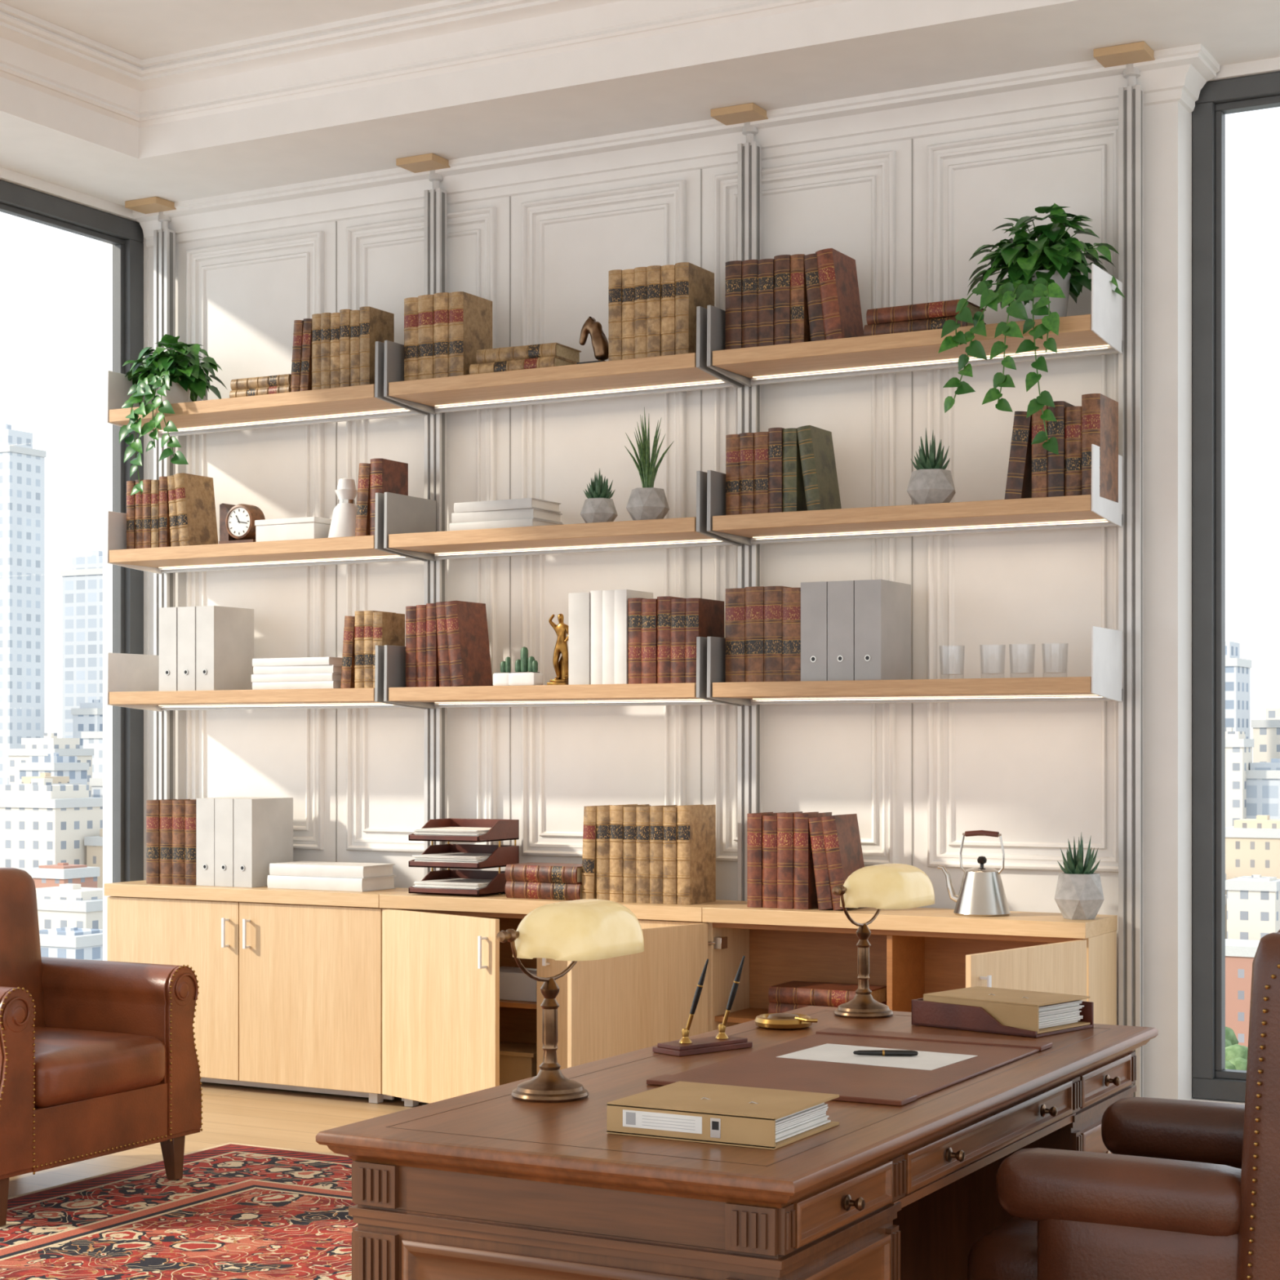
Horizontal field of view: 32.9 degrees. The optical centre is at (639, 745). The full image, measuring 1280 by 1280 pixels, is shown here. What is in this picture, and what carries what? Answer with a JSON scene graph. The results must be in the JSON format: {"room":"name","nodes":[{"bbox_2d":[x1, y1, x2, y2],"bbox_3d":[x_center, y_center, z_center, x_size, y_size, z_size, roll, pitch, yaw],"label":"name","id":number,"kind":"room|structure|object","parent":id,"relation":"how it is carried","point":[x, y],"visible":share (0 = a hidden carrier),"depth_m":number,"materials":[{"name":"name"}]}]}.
{"room":"office","nodes":[
{"label":"office","id":0,"kind":"room"},
{"bbox_2d":[0,167,148,960],"bbox_3d":[-4.417,-0.450,5.153,0.250,3.600,9.820,0,0,29],"label":"wall","id":1,"kind":"structure","parent":0,"point":[6,175],"depth_m":9.27,"materials":[{"name":"white paint"}]},
{"bbox_2d":[0,179,143,882],"bbox_3d":[-4.409,-0.460,5.054,0.100,3.496,9.454,0,0,29],"label":"window","id":2,"kind":"structure","parent":1,"relation":"in","point":[126,236],"depth_m":9.11,"materials":[{"name":"black metal"}]},
{"bbox_2d":[8,1081,426,1197],"bbox_3d":[0.134,1.450,2.774,10.420,0.200,10.200,0,0,29],"label":"floor","id":3,"kind":"structure","parent":0,"point":[289,1119],"depth_m":7.73,"materials":[{"name":"brown wood"}]},
{"bbox_2d":[124,196,176,799],"bbox_3d":[-2.013,-0.450,8.999,0.166,3.598,0.181,0,0,29],"label":"pole","id":4,"kind":"object","parent":3,"relation":"on","point":[164,239],"visible":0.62,"depth_m":9.03,"materials":[{"name":"metal"}]},
{"bbox_2d":[106,493,426,574],"bbox_3d":[-1.481,-0.827,8.546,1.329,0.233,0.336,0,0,29],"label":"wall shelf","id":5,"kind":"object","parent":4,"relation":"attached to","point":[363,548],"visible":0.75,"depth_m":8.50,"materials":[{"name":"brown wood"}]},
{"bbox_2d":[126,472,217,549],"bbox_3d":[-1.893,-0.935,8.763,0.327,0.299,0.196,0,0,29],"label":"books","id":6,"kind":"object","parent":5,"relation":"in","point":[178,509],"visible":0.92,"depth_m":8.69,"materials":[{"name":"brown leather"}]},
{"bbox_2d":[218,502,265,543],"bbox_3d":[-1.566,-0.871,8.552,0.172,0.170,0.093,0,0,29],"label":"mantel clock","id":7,"kind":"object","parent":5,"relation":"on","point":[237,522],"visible":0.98,"depth_m":8.52,"materials":[{"name":"brown wood"}]},
{"bbox_2d":[254,516,331,542],"bbox_3d":[-1.331,-0.832,8.459,0.291,0.092,0.186,0,0,29],"label":"storage box","id":8,"kind":"object","parent":5,"relation":"in","point":[306,527],"visible":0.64,"depth_m":8.37,"materials":[{"name":"cardboard"}]},
{"bbox_2d":[328,477,357,537],"bbox_3d":[-1.127,-0.906,8.325,0.144,0.241,0.144,0,0,29],"label":"coffee carafe","id":9,"kind":"object","parent":5,"relation":"on","point":[343,523],"visible":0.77,"depth_m":8.28,"materials":[{"name":"white ceramic"}]},
{"bbox_2d":[355,457,408,536],"bbox_3d":[-0.989,-0.933,8.260,0.126,0.295,0.184,0,0,29],"label":"books","id":10,"kind":"object","parent":5,"relation":"in","point":[381,475],"visible":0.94,"depth_m":8.20,"materials":[{"name":"brown leather"}]},
{"bbox_2d":[106,645,426,711],"bbox_3d":[-1.481,-0.257,8.546,1.329,0.233,0.336,0,0,29],"label":"wall shelf","id":11,"kind":"object","parent":4,"relation":"attached to","point":[132,679],"visible":0.65,"depth_m":8.56,"materials":[{"name":"brown wood"}]},
{"bbox_2d":[159,605,253,691],"bbox_3d":[-1.743,-0.383,8.714,0.276,0.335,0.259,0,0,29],"label":"binders","id":12,"kind":"object","parent":11,"relation":"on","point":[204,647],"visible":0.98,"depth_m":8.62,"materials":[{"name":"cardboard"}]},
{"bbox_2d":[251,657,342,689],"bbox_3d":[-1.291,-0.277,8.459,0.395,0.122,0.222,0,0,29],"label":"books","id":13,"kind":"object","parent":11,"relation":"in","point":[302,673],"visible":0.82,"depth_m":8.35,"materials":[{"name":"paper"}]},
{"bbox_2d":[340,610,404,688],"bbox_3d":[-1.023,-0.362,8.271,0.195,0.293,0.165,0,0,29],"label":"books","id":14,"kind":"object","parent":11,"relation":"in","point":[366,630],"visible":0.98,"depth_m":8.21,"materials":[{"name":"brown leather"}]},
{"bbox_2d":[106,341,426,438],"bbox_3d":[-1.481,-1.392,8.546,1.329,0.233,0.336,0,0,29],"label":"wall shelf","id":15,"kind":"object","parent":4,"relation":"attached to","point":[366,402],"visible":0.7,"depth_m":8.48,"materials":[{"name":"brown wood"}]},
{"bbox_2d":[119,333,226,495],"bbox_3d":[-1.908,-1.323,8.705,0.408,0.673,0.486,0,0,12],"label":"pothos","id":16,"kind":"object","parent":15,"relation":"on","point":[175,375],"visible":0.99,"depth_m":8.62,"materials":[{"name":"green plant"}]},
{"bbox_2d":[229,373,291,398],"bbox_3d":[-1.434,-1.393,8.521,0.290,0.085,0.211,0,0,29],"label":"books","id":17,"kind":"object","parent":15,"relation":"in","point":[278,384],"visible":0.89,"depth_m":8.43,"materials":[{"name":"beige leather"}]},
{"bbox_2d":[290,306,394,391],"bbox_3d":[-1.152,-1.505,8.347,0.376,0.308,0.177,0,0,29],"label":"books","id":18,"kind":"object","parent":15,"relation":"in","point":[330,350],"visible":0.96,"depth_m":8.26,"materials":[{"name":"brown leather"}]},
{"bbox_2d":[0,1142,357,1279],"bbox_3d":[-0.346,1.344,4.545,4.460,0.012,3.850,0,0,29],"label":"rug","id":19,"kind":"object","parent":3,"relation":"on","point":[236,1211],"visible":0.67,"depth_m":6.06,"materials":[{"name":"fabric"}]},
{"bbox_2d":[0,867,202,1226],"bbox_3d":[-1.914,0.864,6.522,0.859,0.970,0.880,0,0,29],"label":"armchair","id":20,"kind":"object","parent":19,"relation":"on","point":[98,1058],"visible":1,"depth_m":6.51,"materials":[{"name":"brown leather"}]},
{"bbox_2d":[315,1005,1158,1279],"bbox_3d":[0.289,0.958,3.863,0.790,0.757,1.800,0,0,29],"label":"executive desk","id":21,"kind":"object","parent":19,"relation":"on","point":[489,1184],"visible":0.75,"depth_m":3.22,"materials":[{"name":"brown wood"}]},
{"bbox_2d":[496,898,644,1102],"bbox_3d":[-0.117,0.417,3.560,0.200,0.325,0.308,0,0,29],"label":"lamp","id":22,"kind":"object","parent":21,"relation":"on","point":[587,929],"visible":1,"depth_m":3.50,"materials":[{"name":"beige glass"}]},
{"bbox_2d":[652,955,752,1056],"bbox_3d":[0.123,0.490,4.123,0.190,0.178,0.085,0,0,-41],"label":"stand","id":23,"kind":"object","parent":21,"relation":"on","point":[686,1046],"visible":1,"depth_m":4.09,"materials":[{"name":"wood"}]},
{"bbox_2d":[606,1080,839,1149],"bbox_3d":[0.127,0.555,3.273,0.275,0.049,0.236,0,0,29],"label":"ring binder","id":24,"kind":"object","parent":21,"relation":"on","point":[766,1118],"visible":1,"depth_m":3.21,"materials":[{"name":"cardboard"}]},
{"bbox_2d":[754,1013,817,1030],"bbox_3d":[0.296,0.566,4.460,0.120,0.026,0.126,0,0,-6],"label":"brass paperweight","id":25,"kind":"object","parent":21,"relation":"on","point":[782,1021],"visible":1,"depth_m":4.42,"materials":[{"name":"gold metal"}]},
{"bbox_2d":[646,1027,1052,1106],"bbox_3d":[0.402,0.575,3.933,0.466,0.008,0.780,0,0,29],"label":"desk pad","id":26,"kind":"object","parent":21,"relation":"on","point":[760,1068],"visible":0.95,"depth_m":3.84,"materials":[{"name":"leather"}]},
{"bbox_2d":[776,1043,977,1070],"bbox_3d":[0.437,0.574,3.998,0.310,0.001,0.210,0,0,32],"label":"sheet","id":27,"kind":"object","parent":26,"relation":"on","point":[926,1060],"visible":1,"depth_m":3.98,"materials":[{"name":"paper"}]},
{"bbox_2d":[853,1049,918,1056],"bbox_3d":[0.453,0.568,4.000,0.120,0.012,0.011,0,0,5],"label":"pen","id":28,"kind":"object","parent":27,"relation":"on","point":[872,1052],"visible":1,"depth_m":4.00,"materials":[{"name":"black paint"}]},
{"bbox_2d":[831,863,934,1018],"bbox_3d":[0.512,0.417,4.643,0.200,0.325,0.308,0,0,29],"label":"lamp","id":29,"kind":"object","parent":21,"relation":"on","point":[885,886],"visible":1,"depth_m":4.58,"materials":[{"name":"beige glass"}]},
{"bbox_2d":[911,998,1093,1037],"bbox_3d":[0.747,0.553,4.473,0.300,0.052,0.220,0,0,43],"label":"document tray","id":30,"kind":"object","parent":21,"relation":"on","point":[924,1013],"visible":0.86,"depth_m":4.42,"materials":[{"name":"leather"}]},
{"bbox_2d":[923,986,1090,1034],"bbox_3d":[0.755,0.542,4.466,0.275,0.061,0.200,0,0,43],"label":"ring binder","id":31,"kind":"object","parent":30,"relation":"in","point":[1041,1012],"visible":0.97,"depth_m":4.39,"materials":[{"name":"cardboard"}]},
{"bbox_2d":[967,929,1279,1279],"bbox_3d":[0.931,0.779,3.593,0.665,1.116,0.711,0,0,29],"label":"leather office chair","id":32,"kind":"object","parent":19,"relation":"on","point":[1185,1189],"visible":1,"depth_m":3.31,"materials":[{"name":"brown leather"}]},
{"bbox_2d":[104,880,408,1103],"bbox_3d":[-1.484,0.952,8.532,1.346,0.794,0.368,0,0,29],"label":"base cabinet","id":33,"kind":"object","parent":3,"relation":"on","point":[290,983],"visible":0.66,"depth_m":8.32,"materials":[{"name":"brown wood"}]},
{"bbox_2d":[146,799,196,884],"bbox_3d":[-1.833,0.387,8.728,0.255,0.335,0.198,0,0,29],"label":"books","id":34,"kind":"object","parent":33,"relation":"on","point":[171,824],"visible":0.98,"depth_m":8.65,"materials":[{"name":"brown leather"}]},
{"bbox_2d":[196,796,293,887],"bbox_3d":[-1.574,0.382,8.629,0.276,0.345,0.265,0,0,29],"label":"binders","id":35,"kind":"object","parent":33,"relation":"on","point":[238,838],"visible":1,"depth_m":8.53,"materials":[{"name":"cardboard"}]},
{"bbox_2d":[266,861,395,891],"bbox_3d":[-1.197,0.506,8.407,0.450,0.096,0.224,0,0,29],"label":"books","id":36,"kind":"object","parent":33,"relation":"on","point":[304,875],"visible":1,"depth_m":8.31,"materials":[{"name":"paper"}]},
{"bbox_2d":[395,153,450,876],"bbox_3d":[-0.819,-0.450,8.348,0.166,3.598,0.181,0,0,29],"label":"pole","id":37,"kind":"object","parent":3,"relation":"on","point":[436,198],"visible":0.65,"depth_m":8.38,"materials":[{"name":"metal"}]},
{"bbox_2d":[383,306,741,414],"bbox_3d":[-0.295,-1.392,7.899,1.320,0.233,0.336,0,0,29],"label":"wall shelf","id":38,"kind":"object","parent":37,"relation":"attached to","point":[683,372],"visible":0.81,"depth_m":7.86,"materials":[{"name":"brown wood"}]},
{"bbox_2d":[404,291,492,381],"bbox_3d":[-0.724,-1.514,8.135,0.265,0.326,0.217,0,0,29],"label":"books","id":39,"kind":"object","parent":38,"relation":"in","point":[444,332],"visible":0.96,"depth_m":8.05,"materials":[{"name":"beige leather"}]},
{"bbox_2d":[469,342,581,374],"bbox_3d":[-0.419,-1.401,7.967,0.360,0.101,0.214,0,0,29],"label":"books","id":40,"kind":"object","parent":38,"relation":"in","point":[550,354],"visible":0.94,"depth_m":7.88,"materials":[{"name":"beige leather"}]},
{"bbox_2d":[576,316,608,364],"bbox_3d":[-0.163,-1.445,7.777,0.122,0.188,0.090,0,0,29],"label":"head sculpture","id":41,"kind":"object","parent":38,"relation":"on","point":[599,340],"visible":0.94,"depth_m":7.75,"materials":[{"name":"brown metal"}]},
{"bbox_2d":[608,262,714,360],"bbox_3d":[0.073,-1.517,7.701,0.319,0.333,0.218,0,0,29],"label":"books","id":42,"kind":"object","parent":38,"relation":"in","point":[652,309],"visible":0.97,"depth_m":7.60,"materials":[{"name":"beige leather"}]},
{"bbox_2d":[383,471,741,560],"bbox_3d":[-0.295,-0.827,7.899,1.320,0.233,0.336,0,0,29],"label":"wall shelf","id":43,"kind":"object","parent":37,"relation":"attached to","point":[409,522],"visible":0.87,"depth_m":7.88,"materials":[{"name":"brown wood"}]},
{"bbox_2d":[448,497,563,530],"bbox_3d":[-0.494,-0.840,8.021,0.363,0.110,0.228,0,0,29],"label":"books","id":44,"kind":"object","parent":43,"relation":"in","point":[525,512],"visible":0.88,"depth_m":7.92,"materials":[{"name":"paper"}]},
{"bbox_2d":[579,467,617,523],"bbox_3d":[-0.148,-0.891,7.803,0.139,0.211,0.136,0,0,29],"label":"succulent","id":45,"kind":"object","parent":43,"relation":"in","point":[598,507],"visible":1,"depth_m":7.76,"materials":[{"name":"concrete"}]},
{"bbox_2d":[624,408,674,520],"bbox_3d":[0.026,-0.989,7.698,0.166,0.406,0.174,0,0,29],"label":"succulent","id":46,"kind":"object","parent":43,"relation":"in","point":[647,502],"visible":0.99,"depth_m":7.67,"materials":[{"name":"concrete"}]},
{"bbox_2d":[383,636,741,709],"bbox_3d":[-0.295,-0.257,7.899,1.320,0.233,0.336,0,0,29],"label":"wall shelf","id":47,"kind":"object","parent":37,"relation":"attached to","point":[395,691],"visible":0.7,"depth_m":7.84,"materials":[{"name":"brown wood"}]},
{"bbox_2d":[405,600,493,687],"bbox_3d":[-0.720,-0.375,8.131,0.262,0.319,0.214,0,0,29],"label":"books","id":48,"kind":"object","parent":47,"relation":"in","point":[447,642],"visible":0.98,"depth_m":8.06,"materials":[{"name":"leather"}]},
{"bbox_2d":[493,646,542,685],"bbox_3d":[-0.446,-0.288,7.920,0.180,0.145,0.070,0,0,29],"label":"planter","id":49,"kind":"object","parent":47,"relation":"on","point":[526,673],"visible":0.88,"depth_m":7.89,"materials":[{"name":"white ceramic"}]},
{"bbox_2d":[546,613,568,684],"bbox_3d":[-0.286,-0.346,7.844,0.090,0.261,0.070,0,0,29],"label":"bronze figurine","id":50,"kind":"object","parent":47,"relation":"on","point":[561,668],"visible":0.98,"depth_m":7.83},
{"bbox_2d":[568,589,653,684],"bbox_3d":[-0.104,-0.384,7.803,0.237,0.336,0.209,0,0,29],"label":"binders","id":51,"kind":"object","parent":47,"relation":"on","point":[598,620],"visible":0.62,"depth_m":7.71,"materials":[{"name":"paper"}]},
{"bbox_2d":[627,596,724,684],"bbox_3d":[0.126,-0.368,7.672,0.281,0.305,0.219,0,0,29],"label":"books","id":52,"kind":"object","parent":47,"relation":"in","point":[664,631],"visible":0.95,"depth_m":7.59,"materials":[{"name":"leather"}]},
{"bbox_2d":[379,891,742,1106],"bbox_3d":[-0.347,0.952,7.801,1.346,0.794,0.565,0,0,29],"label":"base cabinet","id":53,"kind":"object","parent":3,"relation":"on","point":[460,1016],"visible":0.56,"depth_m":7.85,"materials":[{"name":"brown wood"}]},
{"bbox_2d":[408,817,519,896],"bbox_3d":[-0.658,0.417,8.110,0.310,0.275,0.280,0,0,29],"label":"trays","id":54,"kind":"object","parent":53,"relation":"on","point":[473,856],"visible":0.93,"depth_m":8.05,"materials":[{"name":"leather"}]},
{"bbox_2d":[505,862,582,900],"bbox_3d":[-0.310,0.494,7.881,0.310,0.121,0.198,0,0,29],"label":"books","id":55,"kind":"object","parent":53,"relation":"on","point":[532,880],"visible":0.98,"depth_m":7.80,"materials":[{"name":"leather"}]},
{"bbox_2d":[581,804,715,904],"bbox_3d":[0.026,0.383,7.727,0.438,0.343,0.218,0,0,29],"label":"books","id":56,"kind":"object","parent":53,"relation":"on","point":[633,853],"visible":1,"depth_m":7.63,"materials":[{"name":"beige leather"}]},
{"bbox_2d":[710,102,768,901],"bbox_3d":[0.366,-0.450,7.702,0.166,3.598,0.181,0,0,29],"label":"pole","id":57,"kind":"object","parent":3,"relation":"on","point":[749,153],"visible":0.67,"depth_m":7.73,"materials":[{"name":"metal"}]},
{"bbox_2d":[706,263,1123,386],"bbox_3d":[0.902,-1.392,7.246,1.353,0.233,0.336,0,0,29],"label":"wall shelf","id":58,"kind":"object","parent":57,"relation":"attached to","point":[1100,332],"visible":0.94,"depth_m":7.21,"materials":[{"name":"brown wood"}]},
{"bbox_2d":[724,248,863,349],"bbox_3d":[0.532,-1.511,7.450,0.437,0.320,0.218,0,0,29],"label":"books","id":59,"kind":"object","parent":58,"relation":"in","point":[797,298],"visible":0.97,"depth_m":7.36,"materials":[{"name":"leather"}]},
{"bbox_2d":[863,298,986,336],"bbox_3d":[0.954,-1.401,7.223,0.360,0.101,0.243,0,0,29],"label":"books","id":60,"kind":"object","parent":58,"relation":"in","point":[933,315],"visible":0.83,"depth_m":7.13,"materials":[{"name":"leather"}]},
{"bbox_2d":[937,203,1125,454],"bbox_3d":[1.285,-1.325,6.988,0.513,0.846,0.508,0,0,29],"label":"pothos","id":61,"kind":"object","parent":58,"relation":"on","point":[1042,273],"visible":0.99,"depth_m":6.90,"materials":[{"name":"green plant"}]},
{"bbox_2d":[706,444,1123,545],"bbox_3d":[0.902,-0.827,7.246,1.353,0.233,0.336,0,0,29],"label":"wall shelf","id":62,"kind":"object","parent":57,"relation":"attached to","point":[1083,511],"visible":0.98,"depth_m":7.16,"materials":[{"name":"brown wood"}]},
{"bbox_2d":[725,425,841,515],"bbox_3d":[0.493,-0.934,7.461,0.358,0.296,0.199,0,0,29],"label":"books","id":63,"kind":"object","parent":62,"relation":"in","point":[777,469],"visible":0.97,"depth_m":7.38,"materials":[{"name":"brown leather"}]},
{"bbox_2d":[906,428,955,504],"bbox_3d":[0.967,-0.920,7.195,0.175,0.270,0.172,0,0,29],"label":"succulent","id":64,"kind":"object","parent":62,"relation":"in","point":[931,483],"visible":0.99,"depth_m":7.14,"materials":[{"name":"concrete"}]},
{"bbox_2d":[1004,393,1118,502],"bbox_3d":[1.359,-0.948,6.997,0.315,0.325,0.214,0,0,29],"label":"books","id":65,"kind":"object","parent":62,"relation":"in","point":[1034,471],"visible":0.89,"depth_m":6.90,"materials":[{"name":"leather"}]},
{"bbox_2d":[706,626,1123,706],"bbox_3d":[0.902,-0.257,7.246,1.353,0.233,0.336,0,0,29],"label":"wall shelf","id":66,"kind":"object","parent":57,"relation":"attached to","point":[1105,682],"visible":0.94,"depth_m":7.12,"materials":[{"name":"brown wood"}]},
{"bbox_2d":[725,586,800,682],"bbox_3d":[0.465,-0.379,7.485,0.287,0.327,0.215,0,0,29],"label":"books","id":67,"kind":"object","parent":66,"relation":"in","point":[763,624],"visible":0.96,"depth_m":7.40,"materials":[{"name":"brown leather"}]},
{"bbox_2d":[800,579,911,680],"bbox_3d":[0.735,-0.383,7.374,0.291,0.335,0.274,0,0,29],"label":"binders","id":68,"kind":"object","parent":66,"relation":"on","point":[851,629],"visible":0.99,"depth_m":7.26,"materials":[{"name":"cardboard"}]},
{"bbox_2d":[567,901,1117,1067],"bbox_3d":[0.653,0.952,7.014,1.528,0.794,0.988,0,0,29],"label":"base cabinet","id":69,"kind":"object","parent":3,"relation":"on","point":[616,1006],"visible":0.46,"depth_m":7.21,"materials":[{"name":"brown wood"}]},
{"bbox_2d":[746,811,864,910],"bbox_3d":[0.577,0.393,7.426,0.373,0.324,0.219,0,0,29],"label":"books","id":70,"kind":"object","parent":69,"relation":"on","point":[795,860],"visible":0.97,"depth_m":7.35,"materials":[{"name":"leather"}]},
{"bbox_2d":[768,980,886,1013],"bbox_3d":[0.643,0.875,7.367,0.364,0.111,0.220,0,0,29],"label":"books","id":71,"kind":"object","parent":69,"relation":"in","point":[791,995],"visible":0.52,"depth_m":7.32,"materials":[{"name":"leather"}]},
{"bbox_2d":[937,830,1010,916],"bbox_3d":[1.112,0.416,7.117,0.184,0.277,0.221,0,0,-27],"label":"gooseneck kettle","id":72,"kind":"object","parent":69,"relation":"on","point":[981,893],"visible":1,"depth_m":7.05,"materials":[{"name":"metal"}]},
{"bbox_2d":[1054,831,1104,919],"bbox_3d":[1.405,0.415,6.933,0.175,0.279,0.172,0,0,29],"label":"succulent","id":73,"kind":"object","parent":69,"relation":"on","point":[1079,895],"visible":1,"depth_m":6.88,"materials":[{"name":"concrete"}]},
{"bbox_2d":[1093,40,1155,1097],"bbox_3d":[1.581,-0.450,7.040,0.166,3.598,0.181,0,0,29],"label":"pole","id":74,"kind":"object","parent":3,"relation":"on","point":[1131,98],"visible":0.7,"depth_m":7.07,"materials":[{"name":"metal"}]},
{"bbox_2d":[0,0,1279,206],"bbox_3d":[0.076,-2.500,2.720,10.470,0.500,10.350,0,0,29],"label":"ceiling","id":75,"kind":"structure","parent":0,"point":[855,48],"depth_m":7.57,"materials":[{"name":"paint"}]},
{"bbox_2d":[0,0,854,127],"bbox_3d":[0.176,-2.470,2.170,9.568,0.200,8.780,0,0,29],"label":"trim","id":76,"kind":"structure","parent":75,"relation":"attached to","point":[446,36],"depth_m":7.71,"materials":[{"name":"paint"}]},
{"bbox_2d":[148,101,1192,1100],"bbox_3d":[-0.194,-0.450,8.280,4.573,3.600,0.286,0,0,29],"label":"wall","id":77,"kind":"structure","parent":0,"point":[912,215],"depth_m":7.76,"materials":[{"name":"white paint"}]},
{"bbox_2d":[132,43,1219,248],"bbox_3d":[-0.106,-2.178,8.127,4.473,0.145,0.250,0,0,29],"label":"trim","id":78,"kind":"structure","parent":77,"relation":"attached to","point":[1180,73],"depth_m":7.85,"materials":[{"name":"white paint"}]},
{"bbox_2d":[1190,57,1279,1104],"bbox_3d":[4.449,-0.450,5.912,5.847,3.600,0.200,0,0,29],"label":"wall","id":79,"kind":"structure","parent":0,"point":[1272,64],"depth_m":7.14,"materials":[{"name":"white paint"}]},
{"bbox_2d":[1192,71,1279,1102],"bbox_3d":[4.393,-0.515,5.911,5.745,3.386,0.115,0,0,29],"label":"window","id":80,"kind":"structure","parent":79,"relation":"in","point":[1216,99],"depth_m":7.22,"materials":[{"name":"black metal"}]},
{"label":"outside","id":81,"kind":"structure","parent":0,"visible":0},
{"bbox_3d":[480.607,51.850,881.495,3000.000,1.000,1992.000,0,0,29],"label":"ground","id":82,"kind":"structure","parent":81,"visible":0},
{"bbox_2d":[0,423,46,785],"bbox_3d":[-159.637,-14.650,544.905,15.600,132.000,12.600,0,0,29],"label":"office building","id":83,"kind":"structure","parent":82,"relation":"on","point":[22,467],"depth_m":539.81,"materials":[{"name":"concrete"}]},
{"bbox_2d":[6,733,93,797],"bbox_3d":[-134.568,24.250,494.789,14.600,54.200,12.600,0,0,29],"label":"office building","id":84,"kind":"structure","parent":82,"relation":"on","point":[50,743],"depth_m":491.86,"materials":[{"name":"concrete"}]},
{"bbox_2d":[0,777,102,871],"bbox_3d":[-111.007,28.750,402.216,20.600,45.200,14.600,0,0,29],"label":"office building","id":85,"kind":"structure","parent":82,"relation":"on","point":[42,822],"depth_m":395.56,"materials":[{"name":"concrete"}]},
{"bbox_2d":[17,752,88,784],"bbox_3d":[-126.582,26.450,467.656,10.600,49.800,10.600,0,0,29],"label":"office building","id":86,"kind":"structure","parent":82,"relation":"on","point":[58,766],"depth_m":464.67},
{"bbox_2d":[26,862,99,888],"bbox_3d":[-97.913,35.650,367.741,8.600,31.400,8.600,0,0,29],"label":"office building","id":87,"kind":"structure","parent":82,"relation":"on","point":[51,875],"depth_m":364.90,"materials":[{"name":"concrete"}]},
{"bbox_2d":[35,883,102,929],"bbox_3d":[-92.642,36.950,352.338,18.600,28.800,12.600,0,0,29],"label":"office building","id":88,"kind":"structure","parent":82,"relation":"on","point":[67,904],"depth_m":345.90,"materials":[{"name":"concrete"}]},
{"bbox_2d":[39,926,102,960],"bbox_3d":[-87.531,39.650,332.467,12.600,23.400,10.600,0,0,29],"label":"office building","id":89,"kind":"structure","parent":82,"relation":"on","point":[75,943],"depth_m":327.57,"materials":[{"name":"concrete"}]},
{"bbox_2d":[60,551,102,737],"bbox_3d":[-143.441,0.050,572.521,16.600,102.600,9.600,0,0,29],"label":"office building","id":90,"kind":"structure","parent":82,"relation":"on","point":[82,585],"depth_m":569.32,"materials":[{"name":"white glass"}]},
{"bbox_2d":[71,699,102,748],"bbox_3d":[-136.412,19.950,543.632,8.600,62.800,8.600,0,0,29],"label":"office building","id":91,"kind":"structure","parent":82,"relation":"on","point":[89,717],"depth_m":540.21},
{"bbox_2d":[80,731,102,777],"bbox_3d":[-119.967,24.050,515.303,20.600,54.600,14.600,0,0,29],"label":"office building","id":92,"kind":"structure","parent":82,"relation":"on","point":[91,740],"depth_m":511.96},
{"bbox_2d":[84,828,102,888],"bbox_3d":[-93.688,32.950,398.468,12.600,36.800,10.600,0,0,29],"label":"office building","id":93,"kind":"structure","parent":82,"relation":"on","point":[94,844],"depth_m":395.80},
{"bbox_2d":[1224,1026,1248,1070],"bbox_3d":[77.770,46.512,273.611,69.384,12.595,89.781,0,0,29],"label":"trees","id":94,"kind":"object","parent":82,"relation":"on","point":[1236,1055],"visible":0.01,"depth_m":298.33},
{"bbox_2d":[1225,641,1252,738],"bbox_3d":[115.723,14.550,435.777,11.600,73.600,12.600,0,0,29],"label":"office building","id":95,"kind":"structure","parent":82,"relation":"on","point":[1237,669],"depth_m":430.27,"materials":[{"name":"concrete"}]},
{"bbox_2d":[1225,727,1253,826],"bbox_3d":[113.252,23.950,416.622,7.600,54.800,8.600,0,0,29],"label":"office building","id":96,"kind":"structure","parent":82,"relation":"on","point":[1238,749],"depth_m":412.48,"materials":[{"name":"concrete"}]},
{"bbox_2d":[1225,938,1259,1047],"bbox_3d":[96.505,41.550,348.303,26.600,19.600,12.600,0,0,29],"label":"office building","id":97,"kind":"structure","parent":82,"relation":"on","point":[1240,954],"depth_m":342.54,"materials":[{"name":"brick"}]},
{"bbox_2d":[1225,875,1279,940],"bbox_3d":[104.323,36.650,366.820,8.600,29.400,8.600,0,0,29],"label":"office building","id":98,"kind":"structure","parent":82,"relation":"on","point":[1253,901],"depth_m":363.39,"materials":[{"name":"concrete"}]},
{"bbox_2d":[1225,814,1279,938],"bbox_3d":[111.821,31.950,388.928,12.600,38.800,12.600,0,0,29],"label":"office building","id":99,"kind":"structure","parent":82,"relation":"on","point":[1252,846],"depth_m":384.19,"materials":[{"name":"concrete"}]},
{"bbox_2d":[1245,758,1279,819],"bbox_3d":[122.670,26.950,417.182,12.600,48.800,12.600,0,0,29],"label":"office building","id":100,"kind":"structure","parent":82,"relation":"on","point":[1263,779],"depth_m":412.78,"materials":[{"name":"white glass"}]},
{"bbox_2d":[1251,708,1279,762],"bbox_3d":[135.912,21.250,449.827,14.600,60.200,14.600,0,0,29],"label":"office building","id":101,"kind":"structure","parent":82,"relation":"on","point":[1266,733],"depth_m":445.88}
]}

